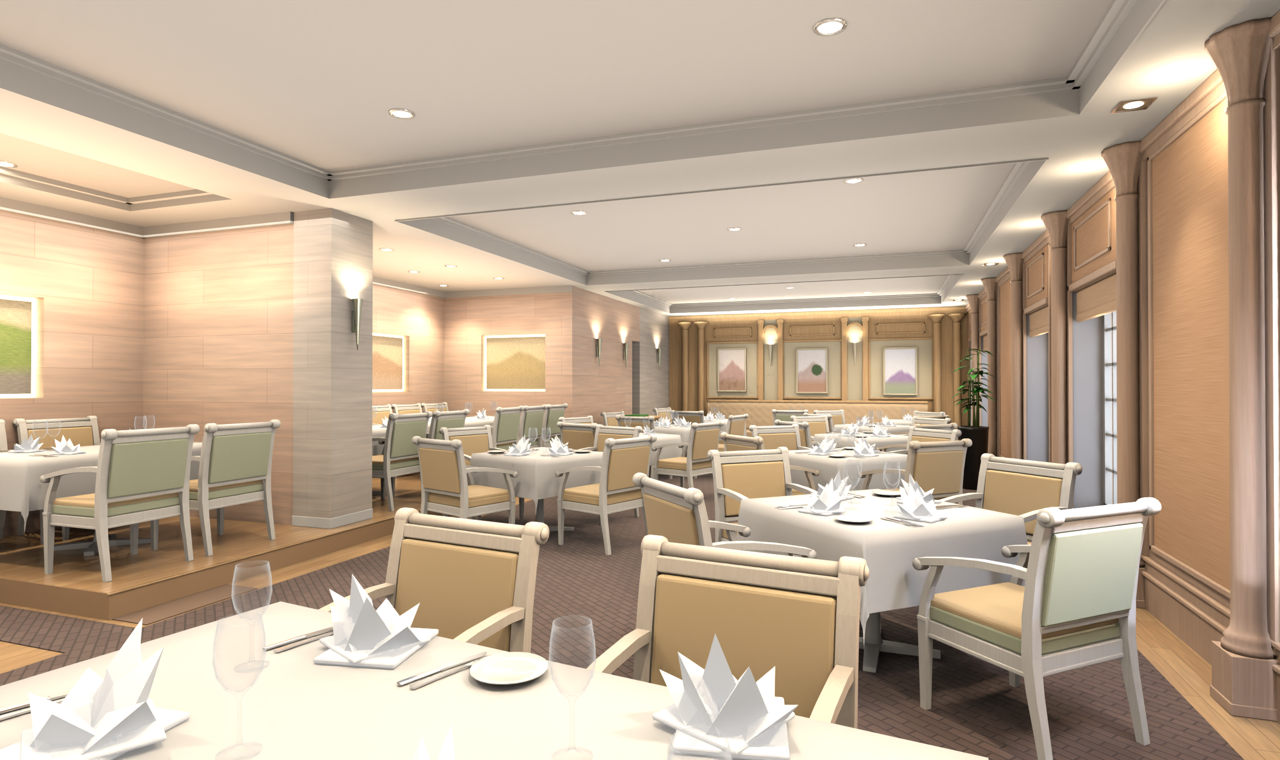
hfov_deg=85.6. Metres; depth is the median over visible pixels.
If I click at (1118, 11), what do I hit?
crown molding
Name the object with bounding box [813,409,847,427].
chair
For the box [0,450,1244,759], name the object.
floor
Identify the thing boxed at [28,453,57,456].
cutlery
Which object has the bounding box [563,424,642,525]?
chair
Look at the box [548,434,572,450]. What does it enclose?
napkin
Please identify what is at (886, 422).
napkin
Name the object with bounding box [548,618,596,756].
wine glass
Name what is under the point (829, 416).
chair
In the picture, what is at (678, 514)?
chair
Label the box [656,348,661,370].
wall sconce
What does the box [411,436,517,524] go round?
chair
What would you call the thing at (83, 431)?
chair
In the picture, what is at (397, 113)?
recessed light
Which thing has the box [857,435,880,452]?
napkin
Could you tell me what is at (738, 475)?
chair
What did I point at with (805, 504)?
cutlery
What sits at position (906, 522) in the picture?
cutlery
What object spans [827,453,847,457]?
plate
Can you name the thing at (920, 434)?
chair
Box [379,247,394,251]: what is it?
recessed light
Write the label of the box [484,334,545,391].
framed picture
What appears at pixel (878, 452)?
cutlery
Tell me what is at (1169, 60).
soffit
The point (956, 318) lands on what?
column
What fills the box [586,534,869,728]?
chair
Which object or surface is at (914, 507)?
napkin
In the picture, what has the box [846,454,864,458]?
cutlery
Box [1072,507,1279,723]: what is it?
baseboard
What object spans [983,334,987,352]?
blind
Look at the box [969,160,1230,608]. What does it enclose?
wall
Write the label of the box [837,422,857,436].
napkin
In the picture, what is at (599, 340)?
wall sconce
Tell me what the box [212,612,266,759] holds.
wine glass
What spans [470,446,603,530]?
table
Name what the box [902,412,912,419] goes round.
napkin
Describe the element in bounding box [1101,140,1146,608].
column
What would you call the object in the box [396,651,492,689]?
cutlery
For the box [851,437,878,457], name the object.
napkin
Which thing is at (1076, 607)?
chair
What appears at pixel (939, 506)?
cutlery
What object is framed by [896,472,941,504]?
napkin
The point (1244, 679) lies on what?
column
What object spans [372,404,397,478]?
chair
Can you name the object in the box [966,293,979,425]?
column
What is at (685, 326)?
column
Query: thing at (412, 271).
recessed light
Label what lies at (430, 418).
napkin
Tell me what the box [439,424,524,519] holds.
chair
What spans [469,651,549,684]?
plate
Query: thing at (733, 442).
chair
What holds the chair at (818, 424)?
on the floor at (975, 709)
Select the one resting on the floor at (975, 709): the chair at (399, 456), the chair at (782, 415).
the chair at (782, 415)
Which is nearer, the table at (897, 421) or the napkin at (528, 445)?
the napkin at (528, 445)
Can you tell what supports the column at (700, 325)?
on the floor at (1189, 672)
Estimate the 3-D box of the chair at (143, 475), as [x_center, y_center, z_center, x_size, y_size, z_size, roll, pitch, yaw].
[-3.536,0.795,4.718,0.663,0.965,0.638,0,0,19]
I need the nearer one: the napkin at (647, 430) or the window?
the window
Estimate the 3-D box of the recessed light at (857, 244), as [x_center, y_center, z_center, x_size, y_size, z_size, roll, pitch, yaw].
[2.683,-1.643,8.429,0.156,0.009,0.156,0,0,19]
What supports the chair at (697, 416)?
on the floor at (975, 709)
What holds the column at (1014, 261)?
on the floor at (1189, 672)
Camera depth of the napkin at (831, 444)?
6.80 m
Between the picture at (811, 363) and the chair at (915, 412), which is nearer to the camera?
the chair at (915, 412)
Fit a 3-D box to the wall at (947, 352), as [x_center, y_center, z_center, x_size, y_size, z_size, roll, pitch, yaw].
[3.615,-0.108,14.575,6.770,3.230,0.300,0,0,19]
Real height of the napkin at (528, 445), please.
0.168 m
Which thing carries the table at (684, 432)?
on the floor at (975, 709)
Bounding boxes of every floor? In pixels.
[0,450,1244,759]
[0,496,1279,759]
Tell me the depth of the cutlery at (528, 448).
6.91 m
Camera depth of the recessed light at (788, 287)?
12.08 m
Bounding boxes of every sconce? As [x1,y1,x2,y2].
[351,298,362,350]
[596,338,601,365]
[623,342,628,367]
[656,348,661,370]
[768,343,772,365]
[852,342,857,365]
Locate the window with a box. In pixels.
[1102,310,1117,505]
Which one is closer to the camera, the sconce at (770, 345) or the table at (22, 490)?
the table at (22, 490)
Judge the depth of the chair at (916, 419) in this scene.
9.41 m
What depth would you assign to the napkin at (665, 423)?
10.66 m
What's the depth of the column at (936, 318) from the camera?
13.49 m
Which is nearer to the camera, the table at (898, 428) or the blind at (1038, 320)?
the blind at (1038, 320)
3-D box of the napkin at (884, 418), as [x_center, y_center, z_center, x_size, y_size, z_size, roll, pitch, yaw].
[4.044,0.646,11.240,0.216,0.168,0.228,0,-1,-37]
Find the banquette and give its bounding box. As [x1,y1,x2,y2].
[707,399,927,443]
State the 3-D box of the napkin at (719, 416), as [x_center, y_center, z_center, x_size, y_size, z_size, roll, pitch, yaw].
[1.523,0.660,13.134,0.228,0.168,0.216,0,0,18]
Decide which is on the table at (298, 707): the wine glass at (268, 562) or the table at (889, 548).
the wine glass at (268, 562)
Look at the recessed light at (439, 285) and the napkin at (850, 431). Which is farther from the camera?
the recessed light at (439, 285)
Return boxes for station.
[624,414,661,421]
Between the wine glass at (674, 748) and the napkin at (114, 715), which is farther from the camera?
the napkin at (114, 715)
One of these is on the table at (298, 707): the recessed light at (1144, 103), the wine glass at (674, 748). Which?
the wine glass at (674, 748)
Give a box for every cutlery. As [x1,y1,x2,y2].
[0,689,70,720]
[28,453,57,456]
[38,447,54,449]
[262,626,333,652]
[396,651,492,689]
[490,452,506,454]
[528,448,539,449]
[539,453,560,457]
[774,503,808,508]
[794,451,810,452]
[834,448,844,450]
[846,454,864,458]
[847,492,865,497]
[874,451,892,453]
[880,515,924,526]
[935,504,968,508]
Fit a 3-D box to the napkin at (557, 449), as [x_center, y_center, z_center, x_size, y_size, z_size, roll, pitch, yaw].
[-0.739,0.611,6.455,0.216,0.168,0.228,0,0,26]
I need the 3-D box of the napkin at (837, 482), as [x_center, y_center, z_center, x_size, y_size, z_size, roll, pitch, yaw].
[1.094,0.593,3.975,0.228,0.168,0.216,0,-1,-37]
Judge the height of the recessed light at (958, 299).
0.006 m
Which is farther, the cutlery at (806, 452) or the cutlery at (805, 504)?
the cutlery at (806, 452)
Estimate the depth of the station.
12.39 m
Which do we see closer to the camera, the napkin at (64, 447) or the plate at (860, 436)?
the napkin at (64, 447)
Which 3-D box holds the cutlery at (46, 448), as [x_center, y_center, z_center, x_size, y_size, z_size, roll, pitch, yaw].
[-4.453,0.523,5.218,0.237,0.007,0.057,0,0,19]
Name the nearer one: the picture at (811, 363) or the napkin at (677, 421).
the napkin at (677, 421)
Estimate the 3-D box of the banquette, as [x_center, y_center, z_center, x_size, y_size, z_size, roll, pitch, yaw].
[3.481,0.960,14.032,4.390,1.085,0.600,0,0,19]
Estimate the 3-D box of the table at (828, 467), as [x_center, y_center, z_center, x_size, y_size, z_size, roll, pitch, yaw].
[1.950,1.073,6.589,0.977,0.750,0.977,0,0,-24]
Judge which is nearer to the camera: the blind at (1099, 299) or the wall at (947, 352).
the blind at (1099, 299)
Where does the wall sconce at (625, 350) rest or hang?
attached to the wall at (640, 387)
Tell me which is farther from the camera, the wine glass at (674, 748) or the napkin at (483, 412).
the napkin at (483, 412)
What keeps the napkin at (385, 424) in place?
on the table at (377, 431)
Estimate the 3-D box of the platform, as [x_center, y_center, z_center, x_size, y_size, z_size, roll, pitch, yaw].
[-3.189,1.377,7.734,2.462,0.160,6.830,0,0,19]
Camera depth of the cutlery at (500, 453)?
6.45 m
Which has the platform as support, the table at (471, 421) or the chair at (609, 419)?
the table at (471, 421)
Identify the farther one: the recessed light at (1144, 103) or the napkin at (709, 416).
the napkin at (709, 416)
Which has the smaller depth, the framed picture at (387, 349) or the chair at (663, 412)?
the framed picture at (387, 349)
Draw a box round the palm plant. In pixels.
[950,346,996,489]
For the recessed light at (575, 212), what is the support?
in the ceiling
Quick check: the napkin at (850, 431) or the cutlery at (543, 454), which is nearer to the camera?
the cutlery at (543, 454)
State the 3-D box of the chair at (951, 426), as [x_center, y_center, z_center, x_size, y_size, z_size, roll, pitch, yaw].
[3.256,0.980,8.159,0.638,0.965,0.663,0,0,-24]
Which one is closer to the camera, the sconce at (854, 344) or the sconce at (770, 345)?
the sconce at (854, 344)
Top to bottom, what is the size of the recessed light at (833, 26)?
0.009 m
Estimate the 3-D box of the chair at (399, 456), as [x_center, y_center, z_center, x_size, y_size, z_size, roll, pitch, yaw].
[-2.616,0.813,7.162,0.663,0.965,0.638,0,0,19]
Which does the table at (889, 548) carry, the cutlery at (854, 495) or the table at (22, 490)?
the cutlery at (854, 495)
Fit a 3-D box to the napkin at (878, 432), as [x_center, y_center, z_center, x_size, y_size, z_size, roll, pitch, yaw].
[3.033,0.628,8.691,0.228,0.168,0.216,0,-1,-37]
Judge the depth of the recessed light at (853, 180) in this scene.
5.78 m
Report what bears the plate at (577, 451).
on the table at (536, 479)
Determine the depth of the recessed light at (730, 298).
13.67 m
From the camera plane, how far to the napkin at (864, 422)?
10.96 m
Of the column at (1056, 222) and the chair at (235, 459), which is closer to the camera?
the chair at (235, 459)
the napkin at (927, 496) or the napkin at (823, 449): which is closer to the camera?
the napkin at (927, 496)
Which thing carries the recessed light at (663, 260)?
in the ceiling
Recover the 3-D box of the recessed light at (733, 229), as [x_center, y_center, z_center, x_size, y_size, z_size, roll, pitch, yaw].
[1.038,-1.649,7.574,0.156,0.009,0.156,0,0,19]
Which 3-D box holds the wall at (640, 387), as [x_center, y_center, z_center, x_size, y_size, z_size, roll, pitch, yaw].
[-0.899,-0.117,13.439,1.600,3.230,4.830,0,0,19]
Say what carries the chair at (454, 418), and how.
on the platform
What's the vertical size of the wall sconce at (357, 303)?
0.460 m
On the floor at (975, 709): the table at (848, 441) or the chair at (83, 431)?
the table at (848, 441)
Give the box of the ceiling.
[0,0,1113,304]
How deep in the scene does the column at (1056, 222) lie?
6.12 m
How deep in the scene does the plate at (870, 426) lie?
10.72 m
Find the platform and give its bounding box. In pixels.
[0,471,452,620]
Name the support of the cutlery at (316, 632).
on the table at (298, 707)
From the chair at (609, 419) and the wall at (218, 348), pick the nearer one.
the wall at (218, 348)
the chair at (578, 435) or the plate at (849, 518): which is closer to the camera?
the plate at (849, 518)
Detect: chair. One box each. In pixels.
[0,419,44,544]
[12,415,100,539]
[39,423,200,581]
[149,419,280,555]
[317,507,549,652]
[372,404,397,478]
[372,410,432,510]
[391,402,422,414]
[391,408,469,496]
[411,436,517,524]
[420,401,448,418]
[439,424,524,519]
[490,404,547,447]
[490,405,524,449]
[541,403,568,447]
[554,434,657,554]
[556,421,597,450]
[558,415,593,423]
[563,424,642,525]
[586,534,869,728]
[600,410,651,469]
[615,414,672,479]
[632,472,817,558]
[651,420,724,487]
[653,406,673,424]
[670,409,704,453]
[694,413,748,478]
[707,446,817,541]
[720,431,819,523]
[748,423,813,450]
[771,408,808,425]
[774,419,847,448]
[790,414,836,441]
[803,412,842,432]
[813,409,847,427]
[857,438,972,504]
[876,422,957,451]
[888,426,961,454]
[890,414,949,434]
[900,416,951,435]
[906,410,945,425]
[912,496,1161,759]
[917,452,1082,614]
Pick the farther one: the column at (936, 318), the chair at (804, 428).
the column at (936, 318)
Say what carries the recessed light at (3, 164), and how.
attached to the soffit
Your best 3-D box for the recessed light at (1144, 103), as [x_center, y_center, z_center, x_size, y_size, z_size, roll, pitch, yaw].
[2.694,-1.499,3.772,0.170,0.006,0.170,0,0,19]
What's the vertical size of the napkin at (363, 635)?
0.202 m
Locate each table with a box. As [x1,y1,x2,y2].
[0,441,202,555]
[0,600,988,759]
[372,424,386,494]
[426,415,521,432]
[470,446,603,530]
[638,432,682,465]
[655,424,690,475]
[704,418,746,440]
[736,488,1027,672]
[788,447,907,491]
[813,431,908,453]
[833,423,910,434]
[888,419,912,425]
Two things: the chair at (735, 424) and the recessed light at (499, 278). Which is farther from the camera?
the chair at (735, 424)
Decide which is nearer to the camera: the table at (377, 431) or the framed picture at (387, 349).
the table at (377, 431)
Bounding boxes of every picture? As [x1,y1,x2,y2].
[0,294,35,397]
[372,333,403,391]
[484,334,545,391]
[717,347,746,391]
[796,347,828,393]
[883,346,917,395]
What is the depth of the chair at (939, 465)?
5.56 m
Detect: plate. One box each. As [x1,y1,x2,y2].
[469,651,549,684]
[487,449,505,452]
[573,449,591,452]
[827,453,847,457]
[834,514,873,523]
[841,446,856,449]
[853,435,868,437]
[862,430,872,432]
[866,425,875,426]
[871,489,900,496]
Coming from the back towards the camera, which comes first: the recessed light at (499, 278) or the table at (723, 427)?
the table at (723, 427)
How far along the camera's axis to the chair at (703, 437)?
8.26 m
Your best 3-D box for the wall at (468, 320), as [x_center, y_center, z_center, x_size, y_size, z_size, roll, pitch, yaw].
[-2.082,-0.133,11.135,2.310,3.230,0.300,0,0,19]
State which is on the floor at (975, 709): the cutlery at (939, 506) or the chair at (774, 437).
the chair at (774, 437)
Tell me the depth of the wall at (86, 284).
6.31 m
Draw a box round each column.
[677,321,692,410]
[693,321,708,417]
[928,313,945,411]
[947,313,965,440]
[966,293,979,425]
[981,277,997,456]
[1003,252,1023,459]
[1040,210,1069,463]
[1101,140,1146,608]
[1204,17,1279,721]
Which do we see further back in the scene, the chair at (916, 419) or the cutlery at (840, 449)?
the chair at (916, 419)
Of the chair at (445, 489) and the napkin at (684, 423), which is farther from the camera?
the napkin at (684, 423)
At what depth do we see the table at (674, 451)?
8.80 m
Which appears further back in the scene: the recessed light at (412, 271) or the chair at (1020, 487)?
the recessed light at (412, 271)
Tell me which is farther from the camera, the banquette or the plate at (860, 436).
the banquette
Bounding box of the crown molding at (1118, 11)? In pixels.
[0,0,1165,313]
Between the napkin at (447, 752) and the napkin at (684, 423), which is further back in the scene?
the napkin at (684, 423)
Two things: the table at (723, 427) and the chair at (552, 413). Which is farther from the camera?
the table at (723, 427)
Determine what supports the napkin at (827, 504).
on the table at (889, 548)
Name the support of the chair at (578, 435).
on the floor at (975, 709)
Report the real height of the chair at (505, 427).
0.965 m
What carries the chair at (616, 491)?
on the floor at (975, 709)
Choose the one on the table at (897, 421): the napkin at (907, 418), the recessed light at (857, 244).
the napkin at (907, 418)
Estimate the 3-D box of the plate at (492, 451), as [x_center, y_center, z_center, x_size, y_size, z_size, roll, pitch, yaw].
[-1.373,0.688,6.613,0.176,0.017,0.176,0,0,19]
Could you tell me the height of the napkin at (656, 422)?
0.168 m
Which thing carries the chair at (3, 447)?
on the platform
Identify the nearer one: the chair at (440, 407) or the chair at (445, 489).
the chair at (445, 489)
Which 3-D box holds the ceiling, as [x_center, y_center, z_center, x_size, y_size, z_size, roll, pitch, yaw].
[-0.428,-1.789,6.309,9.330,0.250,18.600,0,0,19]
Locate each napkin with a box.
[0,617,189,759]
[8,433,45,452]
[49,435,85,454]
[313,573,438,668]
[380,415,388,427]
[411,723,454,759]
[428,416,431,421]
[474,407,486,416]
[475,409,489,419]
[504,437,530,456]
[507,434,532,451]
[547,436,573,455]
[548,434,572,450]
[641,424,655,434]
[652,632,798,759]
[654,415,664,425]
[657,416,672,427]
[671,415,681,425]
[679,415,691,426]
[703,411,715,420]
[713,410,725,419]
[797,478,845,515]
[807,436,833,454]
[809,469,853,500]
[812,434,838,451]
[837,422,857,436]
[840,421,859,434]
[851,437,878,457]
[854,415,869,425]
[855,414,871,424]
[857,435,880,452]
[870,423,890,437]
[872,422,891,434]
[880,415,896,426]
[881,414,896,424]
[894,481,947,522]
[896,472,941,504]
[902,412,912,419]
[902,413,912,420]
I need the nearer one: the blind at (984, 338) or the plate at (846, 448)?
the plate at (846, 448)
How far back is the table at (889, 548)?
3.28 m
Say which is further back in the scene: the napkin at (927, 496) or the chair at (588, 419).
the chair at (588, 419)
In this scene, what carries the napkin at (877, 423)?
on the table at (848, 441)
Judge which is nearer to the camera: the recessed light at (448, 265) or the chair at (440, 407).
the recessed light at (448, 265)
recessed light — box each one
[0,160,17,167]
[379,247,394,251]
[388,108,414,119]
[407,270,419,272]
[438,284,448,286]
[444,264,457,267]
[493,276,504,279]
[571,210,587,214]
[659,258,670,261]
[727,227,741,230]
[727,297,735,299]
[785,286,794,288]
[813,17,847,36]
[843,177,863,183]
[853,243,866,246]
[862,291,871,293]
[952,298,964,300]
[982,262,999,265]
[1110,96,1158,113]
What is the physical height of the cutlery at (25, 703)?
0.007 m
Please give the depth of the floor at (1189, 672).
3.54 m
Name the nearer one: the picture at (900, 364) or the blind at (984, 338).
the blind at (984, 338)
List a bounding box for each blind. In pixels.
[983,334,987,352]
[1029,305,1048,337]
[1076,273,1116,321]
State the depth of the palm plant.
9.22 m
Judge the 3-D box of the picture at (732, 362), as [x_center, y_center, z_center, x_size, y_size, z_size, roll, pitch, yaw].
[1.990,-0.215,14.941,0.630,0.940,0.055,0,0,19]
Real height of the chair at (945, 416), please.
0.965 m
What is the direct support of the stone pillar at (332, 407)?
on the platform
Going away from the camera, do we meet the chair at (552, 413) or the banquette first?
the chair at (552, 413)
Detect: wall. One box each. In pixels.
[0,209,444,536]
[143,223,293,525]
[444,285,580,447]
[580,288,669,425]
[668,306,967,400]
[669,313,967,425]
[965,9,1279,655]
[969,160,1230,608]
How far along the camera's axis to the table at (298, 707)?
1.39 m
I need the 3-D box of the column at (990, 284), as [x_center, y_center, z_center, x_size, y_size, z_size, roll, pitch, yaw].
[5.063,0.009,9.935,0.268,2.928,0.268,0,0,19]
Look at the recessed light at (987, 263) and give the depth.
8.72 m
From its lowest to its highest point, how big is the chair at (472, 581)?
0.965 m
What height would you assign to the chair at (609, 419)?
0.965 m
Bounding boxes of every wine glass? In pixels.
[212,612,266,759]
[231,561,272,671]
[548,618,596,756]
[667,726,731,759]
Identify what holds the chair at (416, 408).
on the platform
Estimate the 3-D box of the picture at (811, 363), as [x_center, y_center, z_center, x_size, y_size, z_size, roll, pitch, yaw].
[3.580,-0.190,14.384,0.640,0.940,0.055,0,0,19]
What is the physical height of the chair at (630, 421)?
0.965 m
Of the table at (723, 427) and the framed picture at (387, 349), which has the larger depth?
the table at (723, 427)
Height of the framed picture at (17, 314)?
0.852 m
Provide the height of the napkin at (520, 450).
0.168 m
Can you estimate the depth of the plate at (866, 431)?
9.29 m
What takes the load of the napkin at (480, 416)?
on the table at (471, 421)
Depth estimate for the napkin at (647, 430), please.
9.11 m
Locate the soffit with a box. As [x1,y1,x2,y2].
[0,0,1279,316]
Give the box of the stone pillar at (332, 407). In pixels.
[291,207,372,528]
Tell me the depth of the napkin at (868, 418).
11.33 m
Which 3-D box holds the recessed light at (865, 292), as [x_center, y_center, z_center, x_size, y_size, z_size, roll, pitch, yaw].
[4.193,-1.611,12.742,0.156,0.009,0.156,0,0,19]
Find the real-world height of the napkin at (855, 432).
0.168 m
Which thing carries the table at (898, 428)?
on the floor at (975, 709)
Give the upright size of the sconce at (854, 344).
0.460 m
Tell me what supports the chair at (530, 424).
on the platform
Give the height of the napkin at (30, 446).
0.135 m
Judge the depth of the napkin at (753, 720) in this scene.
1.24 m
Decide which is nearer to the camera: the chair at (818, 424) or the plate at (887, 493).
the plate at (887, 493)

